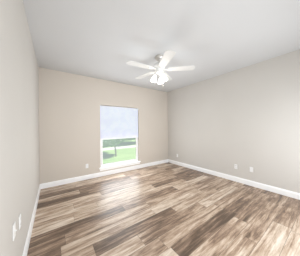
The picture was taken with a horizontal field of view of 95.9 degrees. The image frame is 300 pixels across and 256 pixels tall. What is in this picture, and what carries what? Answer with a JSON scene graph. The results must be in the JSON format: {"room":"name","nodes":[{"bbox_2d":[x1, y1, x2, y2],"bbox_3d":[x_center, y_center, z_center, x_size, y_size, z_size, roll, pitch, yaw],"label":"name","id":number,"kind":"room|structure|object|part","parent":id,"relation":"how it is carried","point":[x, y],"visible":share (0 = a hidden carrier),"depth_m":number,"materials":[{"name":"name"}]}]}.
{"room":"empty bedroom","nodes":[
{"label":"empty bedroom","id":0,"kind":"room"},
{"bbox_2d":[0,0,39,255],"bbox_3d":[-1.289,-0.014,1.233,0.160,2.700,4.525,-1,0,-36],"label":"wall","id":1,"kind":"structure","parent":0,"point":[19,136],"depth_m":1.17,"materials":[{"name":"beige paint"}]},
{"bbox_2d":[12,221,16,240],"bbox_3d":[-1.028,0.783,1.033,0.018,0.115,0.070,-1,0,-36],"label":"electrical outlet","id":2,"kind":"object","parent":1,"relation":"attached to","point":[14,229],"visible":0.9,"depth_m":1.03,"materials":[{"name":"white plastic"}]},
{"bbox_2d":[22,185,40,255],"bbox_3d":[-1.198,1.278,1.276,0.016,0.115,4.189,-1,0,-36],"label":"baseboard","id":3,"kind":"structure","parent":1,"relation":"attached to","point":[26,247],"depth_m":1.72,"materials":[{"name":"white paint"}]},
{"bbox_2d":[38,67,167,183],"bbox_3d":[-0.926,-0.015,4.176,3.857,2.700,0.160,-1,0,-36],"label":"wall","id":4,"kind":"structure","parent":0,"point":[69,124],"depth_m":3.50,"materials":[{"name":"beige paint"}]},
{"bbox_2d":[40,159,167,188],"bbox_3d":[-0.860,1.277,4.104,3.857,0.115,0.016,-1,0,-36],"label":"baseboard","id":5,"kind":"structure","parent":4,"relation":"attached to","point":[68,180],"depth_m":3.67,"materials":[{"name":"white paint"}]},
{"bbox_2d":[100,105,137,166],"bbox_3d":[-0.919,0.225,4.173,1.240,1.750,0.090,-1,0,-36],"label":"window","id":6,"kind":"structure","parent":4,"relation":"in","point":[101,157],"depth_m":4.00,"materials":[{"name":"white plastic"}]},
{"bbox_2d":[100,105,137,139],"bbox_3d":[-0.899,-0.130,4.140,1.240,1.042,0.061,-1,0,-36],"label":"window blind","id":7,"kind":"object","parent":6,"relation":"attached to","point":[119,122],"visible":0.98,"depth_m":4.08,"materials":[{"name":"white plastic"}]},
{"bbox_2d":[103,138,135,163],"bbox_3d":[-0.939,0.645,4.207,1.150,0.820,0.003,-1,0,-36],"label":"screen","id":8,"kind":"object","parent":6,"relation":"attached to","point":[118,150],"depth_m":4.18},
{"bbox_2d":[99,161,140,170],"bbox_3d":[-0.874,1.140,4.123,1.330,0.089,0.120,-1,0,-36],"label":"window sill","id":9,"kind":"structure","parent":4,"relation":"attached to","point":[118,165],"depth_m":4.06,"materials":[{"name":"white paint"}]},
{"bbox_2d":[23,0,299,91],"bbox_3d":[0.328,-1.441,2.403,4.177,0.120,4.525,-1,0,-36],"label":"ceiling","id":10,"kind":"structure","parent":0,"point":[109,39],"depth_m":2.02,"materials":[{"name":"white paint"}]},
{"bbox_2d":[126,50,194,83],"bbox_3d":[0.148,-1.087,2.621,1.255,0.585,1.273,-1,0,-36],"label":"fan","id":11,"kind":"object","parent":10,"relation":"hanging from","point":[163,61],"visible":1,"depth_m":2.55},
{"bbox_3d":[-0.143,-1.119,2.454,0.589,0.028,0.196,-1,0,-36],"label":"blade","id":12,"kind":"part","parent":11,"relation":"part of","materials":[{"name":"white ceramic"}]},
{"bbox_3d":[-0.100,-1.119,2.868,0.239,0.028,0.584,-1,0,-36],"label":"blade","id":13,"kind":"part","parent":11,"relation":"part of","materials":[{"name":"white ceramic"}]},
{"bbox_3d":[0.191,-0.949,2.604,0.331,0.131,0.321,-1,0,-36],"label":"light glass","id":14,"kind":"part","parent":11,"relation":"part of","materials":[{"name":"white glass"}]},
{"bbox_3d":[0.331,-1.124,2.982,0.536,0.028,0.362,-1,0,-36],"label":"blade","id":15,"kind":"part","parent":11,"relation":"part of","materials":[{"name":"white ceramic"}]},
{"bbox_3d":[0.244,-1.124,2.250,0.320,0.028,0.558,-1,0,-36],"label":"blade","id":16,"kind":"part","parent":11,"relation":"part of","materials":[{"name":"white ceramic"}]},
{"bbox_3d":[0.569,-1.127,2.580,0.481,0.028,0.445,-1,0,-36],"label":"blade","id":17,"kind":"part","parent":11,"relation":"part of","materials":[{"name":"white ceramic"}]},
{"bbox_2d":[27,162,299,255],"bbox_3d":[0.360,1.368,2.400,4.177,0.100,4.525,-1,0,-36],"label":"floor","id":18,"kind":"structure","parent":0,"point":[167,209],"depth_m":1.99,"materials":[{"name":"brown wood"}]},
{"bbox_2d":[167,49,299,192],"bbox_3d":[1.977,-0.049,3.570,0.160,2.700,4.525,-1,0,-36],"label":"wall","id":19,"kind":"structure","parent":0,"point":[244,119],"depth_m":3.12,"materials":[{"name":"beige paint"}]},
{"bbox_2d":[168,159,299,199],"bbox_3d":[1.925,1.244,3.511,0.016,0.115,4.189,-1,0,-36],"label":"baseboard","id":20,"kind":"structure","parent":19,"relation":"attached to","point":[288,193],"depth_m":3.11,"materials":[{"name":"white paint"}]},
{"label":"outside","id":21,"kind":"structure","parent":0,"visible":0},
{"bbox_2d":[103,140,135,163],"bbox_3d":[-19.692,1.927,31.411,85.000,0.001,65.965,-1,0,-36],"label":"lawn","id":22,"kind":"structure","parent":21,"point":[120,153],"depth_m":9.02,"materials":[{"name":"green plant"}]},
{"bbox_2d":[103,138,127,156],"bbox_3d":[-2.288,0.493,8.350,2.775,2.426,3.166,-1,0,-36],"label":"tree","id":23,"kind":"object","parent":22,"relation":"on","point":[112,141],"depth_m":7.61,"materials":[{"name":"green plant"}]},
{"bbox_2d":[103,145,135,150],"bbox_3d":[-6.134,1.759,25.352,80.000,0.050,27.600,-1,0,-36],"label":"sidewalk","id":24,"kind":"structure","parent":22,"relation":"on","point":[113,148],"depth_m":11.62,"materials":[{"name":"concrete"}]}
]}

